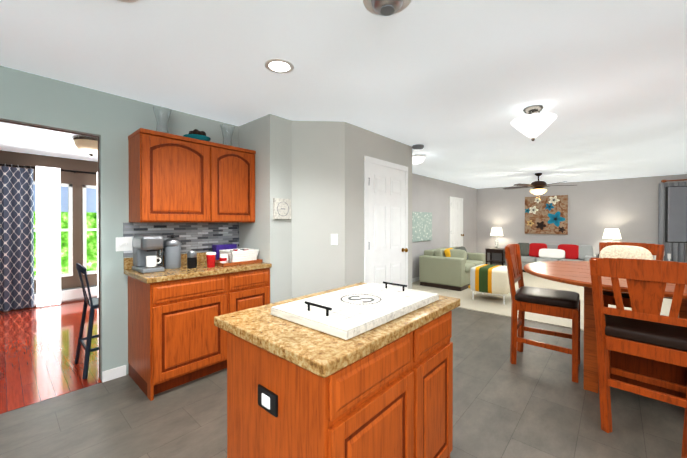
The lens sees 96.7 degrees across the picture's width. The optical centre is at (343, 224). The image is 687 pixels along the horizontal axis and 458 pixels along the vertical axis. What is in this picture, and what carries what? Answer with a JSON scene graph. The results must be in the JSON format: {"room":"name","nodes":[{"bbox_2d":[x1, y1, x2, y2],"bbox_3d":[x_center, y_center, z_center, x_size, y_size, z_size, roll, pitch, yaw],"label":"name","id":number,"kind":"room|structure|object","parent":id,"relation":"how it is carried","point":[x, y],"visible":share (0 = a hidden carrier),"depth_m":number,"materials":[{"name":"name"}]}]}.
{"room":"kitchen","nodes":[
{"label":"kitchen","id":0,"kind":"room"},
{"bbox_2d":[0,150,97,292],"bbox_3d":[-5.302,0.092,4.456,0.120,2.400,5.720,0,0,42],"label":"wall","id":1,"kind":"structure","parent":0,"point":[77,181],"depth_m":5.19,"materials":[{"name":"brown paint"}]},
{"bbox_2d":[0,164,98,310],"bbox_3d":[-4.533,0.184,5.035,0.258,2.179,2.792,0,0,42],"label":"curtains","id":2,"kind":"object","parent":1,"relation":"attached to","point":[16,240],"visible":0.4,"depth_m":4.69,"materials":[{"name":"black fabric"}]},
{"bbox_2d":[33,181,96,279],"bbox_3d":[-4.569,0.092,5.242,0.130,1.550,1.470,0,0,42],"label":"window","id":3,"kind":"structure","parent":1,"relation":"in","point":[89,194],"depth_m":5.19,"materials":[{"name":"clear glass"}]},
{"bbox_2d":[34,285,96,305],"bbox_3d":[-5.266,1.184,4.350,0.085,0.213,5.600,0,0,42],"label":"baseboard","id":4,"kind":"structure","parent":1,"relation":"attached to","point":[71,294],"depth_m":5.14,"materials":[{"name":"white wood"}]},
{"bbox_2d":[0,297,101,413],"bbox_3d":[-3.961,1.324,3.189,3.820,0.052,5.840,0,0,42],"label":"floor","id":5,"kind":"structure","parent":0,"point":[38,347],"depth_m":3.05,"materials":[{"name":"brown wood"}]},
{"bbox_2d":[74,263,98,378],"bbox_3d":[-2.202,0.820,2.874,0.459,0.961,0.466,0,0,42],"label":"metal stool","id":6,"kind":"object","parent":5,"relation":"on","point":[93,303],"visible":0.6,"depth_m":2.66,"materials":[{"name":"black metal"}]},
{"bbox_2d":[102,365,125,377],"bbox_3d":[-1.428,1.248,3.350,0.012,0.098,1.990,0,0,42],"label":"baseboard","id":7,"kind":"structure","parent":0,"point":[116,370],"depth_m":2.57,"materials":[{"name":"white wood"}]},
{"bbox_2d":[0,66,238,380],"bbox_3d":[-2.832,0.110,1.667,0.120,2.400,4.840,0,0,42],"label":"wall","id":8,"kind":"structure","parent":0,"point":[111,122],"depth_m":2.55,"materials":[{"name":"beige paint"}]},
{"bbox_2d":[116,237,131,251],"bbox_3d":[-1.881,0.169,2.622,0.030,0.120,0.120,0,0,42],"label":"switch plate","id":9,"kind":"object","parent":8,"relation":"attached to","point":[123,243],"visible":1,"depth_m":2.62,"materials":[{"name":"white plastic"}]},
{"bbox_2d":[123,223,238,257],"bbox_3d":[-1.534,0.131,3.029,0.006,0.301,1.080,0,0,42],"label":"tile backsplash","id":10,"kind":"structure","parent":8,"relation":"attached to","point":[200,237],"depth_m":3.05,"materials":[{"name":"tile"}]},
{"bbox_2d":[128,128,255,221],"bbox_3d":[-1.392,-0.395,2.922,0.351,0.749,1.041,0,0,42],"label":"upper cabinet","id":11,"kind":"object","parent":8,"relation":"attached to","point":[174,178],"visible":0.98,"depth_m":2.69,"materials":[{"name":"brown wood"}]},
{"bbox_2d":[153,106,171,132],"bbox_3d":[-1.595,-0.891,2.689,0.144,0.245,0.144,0,0,42],"label":"glass vase","id":12,"kind":"object","parent":11,"relation":"on","point":[162,115],"visible":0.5,"depth_m":2.65,"materials":[{"name":"clear glass"}]},
{"bbox_2d":[183,129,210,140],"bbox_3d":[-1.395,-0.832,2.913,0.240,0.124,0.240,0,0,42],"label":"bowl","id":13,"kind":"object","parent":11,"relation":"on","point":[197,134],"visible":0.69,"depth_m":2.84,"materials":[{"name":"ceramic"}]},
{"bbox_2d":[220,124,234,145],"bbox_3d":[-1.197,-0.894,3.151,0.144,0.245,0.144,0,0,42],"label":"glass vase","id":14,"kind":"object","parent":11,"relation":"on","point":[227,130],"visible":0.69,"depth_m":3.11,"materials":[{"name":"clear glass"}]},
{"bbox_2d":[239,114,411,303],"bbox_3d":[-0.144,0.095,3.934,1.120,2.400,2.120,0,0,42],"label":"wall","id":15,"kind":"structure","parent":0,"point":[313,171],"depth_m":3.25,"materials":[{"name":"beige paint"}]},
{"bbox_2d":[273,198,290,218],"bbox_3d":[-0.626,-0.160,3.123,0.034,0.210,0.210,0,0,42],"label":"sign","id":16,"kind":"object","parent":15,"relation":"attached to","point":[281,208],"visible":1,"depth_m":3.10,"materials":[{"name":"white wood"}]},
{"bbox_2d":[331,234,337,244],"bbox_3d":[-0.098,0.160,3.257,0.074,0.120,0.011,0,0,-3],"label":"switch plate","id":17,"kind":"object","parent":15,"relation":"attached to","point":[334,239],"visible":1,"depth_m":3.25,"materials":[{"name":"white plastic"}]},
{"bbox_2d":[364,156,407,288],"bbox_3d":[0.565,0.251,3.872,0.022,2.090,0.970,0,0,42],"label":"door frame","id":18,"kind":"structure","parent":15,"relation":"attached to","point":[367,160],"depth_m":3.55,"materials":[{"name":"white wood"}]},
{"bbox_2d":[369,163,407,287],"bbox_3d":[0.591,0.282,3.848,0.090,2.012,0.832,0,0,42],"label":"pantry door","id":19,"kind":"structure","parent":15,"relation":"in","point":[387,249],"depth_m":3.84,"materials":[{"name":"white wood"}]},
{"bbox_2d":[0,307,684,457],"bbox_3d":[0.448,1.341,0.643,6.690,0.050,7.900,0,0,42],"label":"floor","id":20,"kind":"structure","parent":0,"point":[534,402],"depth_m":2.09,"materials":[{"name":"grey tile"}]},
{"bbox_2d":[124,252,271,400],"bbox_3d":[-1.299,0.795,2.822,0.632,1.015,1.077,0,0,42],"label":"base cabinet","id":21,"kind":"object","parent":20,"relation":"on","point":[177,337],"visible":0.75,"depth_m":2.48,"materials":[{"name":"brown wood"}]},
{"bbox_2d":[132,234,163,272],"bbox_3d":[-1.631,0.236,2.580,0.300,0.300,0.200,0,0,42],"label":"coffee brewer","id":22,"kind":"object","parent":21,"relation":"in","point":[147,253],"visible":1,"depth_m":2.50,"materials":[{"name":"grey plastic"}]},
{"bbox_2d":[163,235,181,268],"bbox_3d":[-1.522,0.238,2.718,0.144,0.294,0.144,0,0,42],"label":"steel canister","id":23,"kind":"object","parent":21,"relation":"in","point":[172,252],"visible":1,"depth_m":2.67,"materials":[{"name":"grey metal"}]},
{"bbox_2d":[187,251,196,267],"bbox_3d":[-1.348,0.308,2.718,0.080,0.153,0.080,0,0,42],"label":"grinder","id":24,"kind":"object","parent":21,"relation":"on","point":[191,259],"visible":1,"depth_m":2.69,"materials":[{"name":"black plastic"}]},
{"bbox_2d":[206,252,215,267],"bbox_3d":[-1.195,0.316,2.755,0.086,0.137,0.086,0,0,42],"label":"tumbler","id":25,"kind":"object","parent":21,"relation":"on","point":[211,257],"visible":1,"depth_m":2.73,"materials":[{"name":"plastic"}]},
{"bbox_2d":[212,244,236,259],"bbox_3d":[-1.253,0.295,3.222,0.096,0.172,0.224,0,0,42],"label":"box","id":26,"kind":"object","parent":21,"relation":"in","point":[216,248],"visible":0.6,"depth_m":3.15,"materials":[{"name":"purple cardboard"}]},
{"bbox_2d":[215,259,262,266],"bbox_3d":[-1.077,0.368,3.038,0.320,0.030,0.420,0,0,42],"label":"tray","id":27,"kind":"object","parent":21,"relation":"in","point":[217,263],"depth_m":2.91,"materials":[{"name":"brown wood"}]},
{"bbox_2d":[219,254,227,262],"bbox_3d":[-1.117,0.326,2.873,0.116,0.092,0.077,0,0,42],"label":"mug","id":28,"kind":"object","parent":27,"relation":"on","point":[223,258],"visible":0.88,"depth_m":2.85,"materials":[{"name":"ceramic"}]},
{"bbox_2d":[219,248,258,262],"bbox_3d":[-1.055,0.312,3.092,0.252,0.116,0.302,0,0,42],"label":"basket","id":29,"kind":"object","parent":27,"relation":"on","point":[241,254],"visible":0.75,"depth_m":3.01,"materials":[{"name":"white"}]},
{"bbox_2d":[214,282,459,457],"bbox_3d":[0.033,0.853,1.472,0.675,0.917,1.020,0,0,42],"label":"kitchen island","id":30,"kind":"object","parent":20,"relation":"on","point":[385,390],"visible":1,"depth_m":1.14,"materials":[{"name":"brown wood"}]},
{"bbox_2d":[258,384,277,416],"bbox_3d":[-0.277,0.637,1.106,0.116,0.076,0.016,0,0,42],"label":"outlet","id":31,"kind":"object","parent":30,"relation":"attached to","point":[267,400],"visible":1,"depth_m":1.09,"materials":[{"name":"black plastic"}]},
{"bbox_2d":[271,281,438,339],"bbox_3d":[0.088,0.358,1.459,0.440,0.070,0.730,0,0,42],"label":"tray","id":32,"kind":"object","parent":30,"relation":"on","point":[347,313],"visible":1,"depth_m":1.32,"materials":[{"name":"white wood"}]},
{"bbox_2d":[504,244,579,382],"bbox_3d":[1.858,0.749,2.857,0.573,1.108,0.515,0,0,42],"label":"chair","id":33,"kind":"object","parent":20,"relation":"on","point":[554,302],"visible":1,"depth_m":2.79,"materials":[{"name":"brown wood"}]},
{"bbox_2d":[523,261,686,398],"bbox_3d":[2.365,0.847,2.441,1.600,0.916,1.600,0,0,42],"label":"dining table","id":34,"kind":"object","parent":20,"relation":"on","point":[576,273],"visible":0.38,"depth_m":2.33,"materials":[{"name":"brown wood"}]},
{"bbox_2d":[599,242,664,307],"bbox_3d":[2.876,0.747,3.113,0.557,1.108,0.514,0,0,-40],"label":"chair","id":35,"kind":"object","parent":20,"relation":"on","point":[657,250],"visible":0.27,"depth_m":3.10,"materials":[{"name":"brown wood"}]},
{"bbox_2d":[599,245,653,259],"bbox_3d":[2.918,0.415,3.164,0.105,0.400,0.420,0,0,-40],"label":"knit pillow","id":36,"kind":"object","parent":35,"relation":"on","point":[625,251],"visible":0.35,"depth_m":3.13,"materials":[{"name":"beige fabric"}]},
{"bbox_2d":[589,257,686,457],"bbox_3d":[1.938,0.755,1.954,0.557,1.108,0.514,0,1,-44],"label":"chair","id":37,"kind":"object","parent":20,"relation":"on","point":[643,328],"visible":1,"depth_m":1.83,"materials":[{"name":"brown wood"}]},
{"bbox_2d":[0,0,686,188],"bbox_3d":[0.964,-1.135,3.877,10.240,0.060,13.440,0,0,42],"label":"ceiling","id":38,"kind":"structure","parent":0,"point":[455,88],"depth_m":2.17,"materials":[{"name":"white paint"}]},
{"bbox_2d":[72,135,97,156],"bbox_3d":[-3.261,-0.986,3.944,0.368,0.234,0.368,0,0,42],"label":"ceiling light","id":39,"kind":"object","parent":38,"relation":"hanging from","point":[87,144],"visible":0.69,"depth_m":3.82,"materials":[{"name":"beige glass"}]},
{"bbox_2d":[117,0,138,2],"bbox_3d":[-1.045,-1.084,1.395,0.200,0.007,0.200,0,0,42],"label":"recessed light","id":40,"kind":"object","parent":38,"relation":"in","point":[129,1],"visible":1,"depth_m":1.48,"materials":[{"name":"white"}]},
{"bbox_2d":[264,58,293,72],"bbox_3d":[-0.442,-1.089,2.103,0.200,0.007,0.200,0,0,42],"label":"recessed light","id":41,"kind":"object","parent":38,"relation":"in","point":[276,65],"visible":1,"depth_m":2.09,"materials":[{"name":"white"}]},
{"bbox_2d":[363,0,411,15],"bbox_3d":[0.211,-1.058,1.468,0.236,0.061,0.236,0,0,42],"label":"ceiling light","id":42,"kind":"object","parent":38,"relation":"in","point":[384,7],"visible":1,"depth_m":1.47,"materials":[{"name":"glass"}]},
{"bbox_2d":[412,144,423,149],"bbox_3d":[1.046,-1.081,4.286,0.164,0.051,0.164,0,0,42],"label":"smoke detector","id":43,"kind":"object","parent":38,"relation":"attached to","point":[417,146],"visible":1,"depth_m":4.23,"materials":[{"name":"grey plastic"}]},
{"bbox_2d":[412,154,425,163],"bbox_3d":[1.191,-1.048,4.960,0.288,0.124,0.288,0,0,42],"label":"light","id":44,"kind":"object","parent":38,"relation":"attached to","point":[418,158],"visible":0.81,"depth_m":4.86,"materials":[{"name":"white glass"}]},
{"bbox_2d":[511,105,556,140],"bbox_3d":[1.787,-0.942,2.877,0.368,0.311,0.368,0,0,42],"label":"semi-flush ceiling light","id":45,"kind":"object","parent":38,"relation":"hanging from","point":[533,124],"visible":1,"depth_m":2.80,"materials":[{"name":"white glass"}]},
{"bbox_2d":[503,173,573,194],"bbox_3d":[4.261,-0.827,6.732,1.370,0.589,1.383,0,0,42],"label":"ceiling fan","id":46,"kind":"object","parent":38,"relation":"hanging from","point":[537,187],"visible":1,"depth_m":6.59,"materials":[{"name":"brown wood"}]},
{"bbox_2d":[412,173,476,277],"bbox_3d":[2.190,0.072,7.533,0.120,2.400,6.360,0,0,42],"label":"wall","id":47,"kind":"structure","parent":0,"point":[430,195],"depth_m":7.71,"materials":[{"name":"grey paint"}]},
{"bbox_2d":[412,277,418,282],"bbox_3d":[1.478,1.220,6.641,0.012,0.090,4.050,0,0,42],"label":"baseboard","id":48,"kind":"structure","parent":47,"relation":"attached to","point":[415,279],"depth_m":6.76,"materials":[{"name":"white wood"}]},
{"bbox_2d":[412,212,431,241],"bbox_3d":[1.793,0.046,6.968,0.034,0.660,0.950,0,0,42],"label":"painting","id":49,"kind":"object","parent":47,"relation":"attached to","point":[421,226],"visible":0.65,"depth_m":6.91,"materials":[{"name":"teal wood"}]},
{"bbox_2d":[449,196,462,246],"bbox_3d":[3.147,0.249,8.502,0.022,2.010,0.940,0,0,42],"label":"door frame","id":50,"kind":"structure","parent":47,"relation":"attached to","point":[455,198],"depth_m":8.17,"materials":[{"name":"white wood"}]},
{"bbox_2d":[451,199,463,246],"bbox_3d":[3.174,0.280,8.478,0.090,1.932,0.802,0,0,42],"label":"hall door","id":51,"kind":"structure","parent":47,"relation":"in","point":[456,223],"depth_m":8.49,"materials":[{"name":"white wood"}]},
{"bbox_2d":[412,272,671,330],"bbox_3d":[4.281,1.299,6.228,4.990,0.062,5.540,0,0,42],"label":"floor","id":52,"kind":"structure","parent":0,"point":[488,303],"depth_m":5.13,"materials":[{"name":"beige carpet"}]},
{"bbox_2d":[419,246,485,290],"bbox_3d":[2.399,0.877,6.615,0.920,0.777,1.460,0,0,42],"label":"loveseat","id":53,"kind":"object","parent":52,"relation":"on","point":[449,268],"visible":0.96,"depth_m":6.12,"materials":[{"name":"green fabric"}]},
{"bbox_2d":[468,264,509,304],"bbox_3d":[2.548,0.996,5.238,0.616,0.558,0.630,0,0,42],"label":"ottoman","id":54,"kind":"object","parent":52,"relation":"on","point":[489,279],"visible":0.98,"depth_m":4.99,"materials":[{"name":"white fabric"}]},
{"bbox_2d":[485,247,504,265],"bbox_3d":[4.570,0.981,9.115,0.500,0.538,0.500,0,0,42],"label":"side table","id":55,"kind":"object","parent":52,"relation":"on","point":[490,250],"visible":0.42,"depth_m":9.01,"materials":[{"name":"brown wood"}]},
{"bbox_2d":[490,227,502,248],"bbox_3d":[4.570,0.400,9.111,0.356,0.623,0.356,0,0,42],"label":"table lamp","id":56,"kind":"object","parent":55,"relation":"on","point":[496,231],"visible":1,"depth_m":9.03,"materials":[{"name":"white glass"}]},
{"bbox_2d":[505,243,596,271],"bbox_3d":[5.436,0.877,8.056,1.900,0.757,1.010,0,0,42],"label":"sofa","id":57,"kind":"object","parent":52,"relation":"on","point":[535,252],"visible":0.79,"depth_m":7.77,"materials":[{"name":"grey fabric"}]},
{"bbox_3d":[6.998,1.046,6.706,0.370,0.438,0.370,0,0,42],"label":"console","id":58,"kind":"object","parent":52,"relation":"on","visible":0},
{"bbox_2d":[655,251,670,260],"bbox_3d":[6.988,0.667,6.692,0.290,0.320,0.080,0,0,42],"label":"candle holders","id":59,"kind":"object","parent":58,"relation":"on","point":[668,256],"visible":0.27,"depth_m":6.63,"materials":[{"name":"white ceramic"}]},
{"bbox_3d":[6.497,0.992,7.399,0.500,0.538,0.500,0,0,42],"label":"side table","id":60,"kind":"object","parent":52,"relation":"on","visible":0},
{"bbox_2d":[602,229,620,241],"bbox_3d":[6.497,0.411,7.395,0.356,0.623,0.356,0,0,42],"label":"table lamp","id":61,"kind":"object","parent":60,"relation":"on","point":[611,234],"visible":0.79,"depth_m":7.28,"materials":[{"name":"white fabric"}]},
{"bbox_2d":[477,174,686,262],"bbox_3d":[6.083,0.067,8.244,4.990,2.400,0.120,0,0,42],"label":"wall","id":62,"kind":"structure","parent":0,"point":[627,208],"depth_m":7.95,"materials":[{"name":"grey paint"}]},
{"bbox_2d":[485,261,504,265],"bbox_3d":[6.039,1.210,8.202,4.750,0.090,0.012,0,0,42],"label":"baseboard","id":63,"kind":"structure","parent":62,"relation":"attached to","point":[485,261],"depth_m":9.40,"materials":[{"name":"white wood"}]},
{"bbox_2d":[525,195,567,234],"bbox_3d":[5.640,-0.264,8.526,1.010,1.060,0.040,0,0,42],"label":"painting","id":64,"kind":"object","parent":62,"relation":"attached to","point":[546,214],"visible":1,"depth_m":8.49,"materials":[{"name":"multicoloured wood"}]},
{"bbox_2d":[662,179,686,182],"bbox_3d":[7.490,-0.983,6.784,0.615,0.068,0.176,0,0,42],"label":"curtain rod","id":65,"kind":"object","parent":62,"relation":"attached to","point":[663,181],"visible":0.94,"depth_m":6.83,"materials":[{"name":"brown wood"}]},
{"bbox_2d":[658,180,685,262],"bbox_3d":[7.375,0.120,6.860,0.420,2.253,0.105,0,0,42],"label":"curtain","id":66,"kind":"object","parent":65,"relation":"hanging from","point":[676,251],"visible":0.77,"depth_m":6.94,"materials":[{"name":"grey fabric"}]},
{"bbox_3d":[6.628,0.095,3.916,1.820,2.400,5.620,0,0,42],"label":"wall","id":67,"kind":"structure","parent":0,"visible":0},
{"bbox_2d":[665,186,686,242],"bbox_3d":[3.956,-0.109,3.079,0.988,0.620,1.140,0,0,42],"label":"wall-mounted tv","id":68,"kind":"object","parent":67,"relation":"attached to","point":[675,214],"visible":1,"depth_m":3.34,"materials":[{"name":"black plastic"}]}
]}

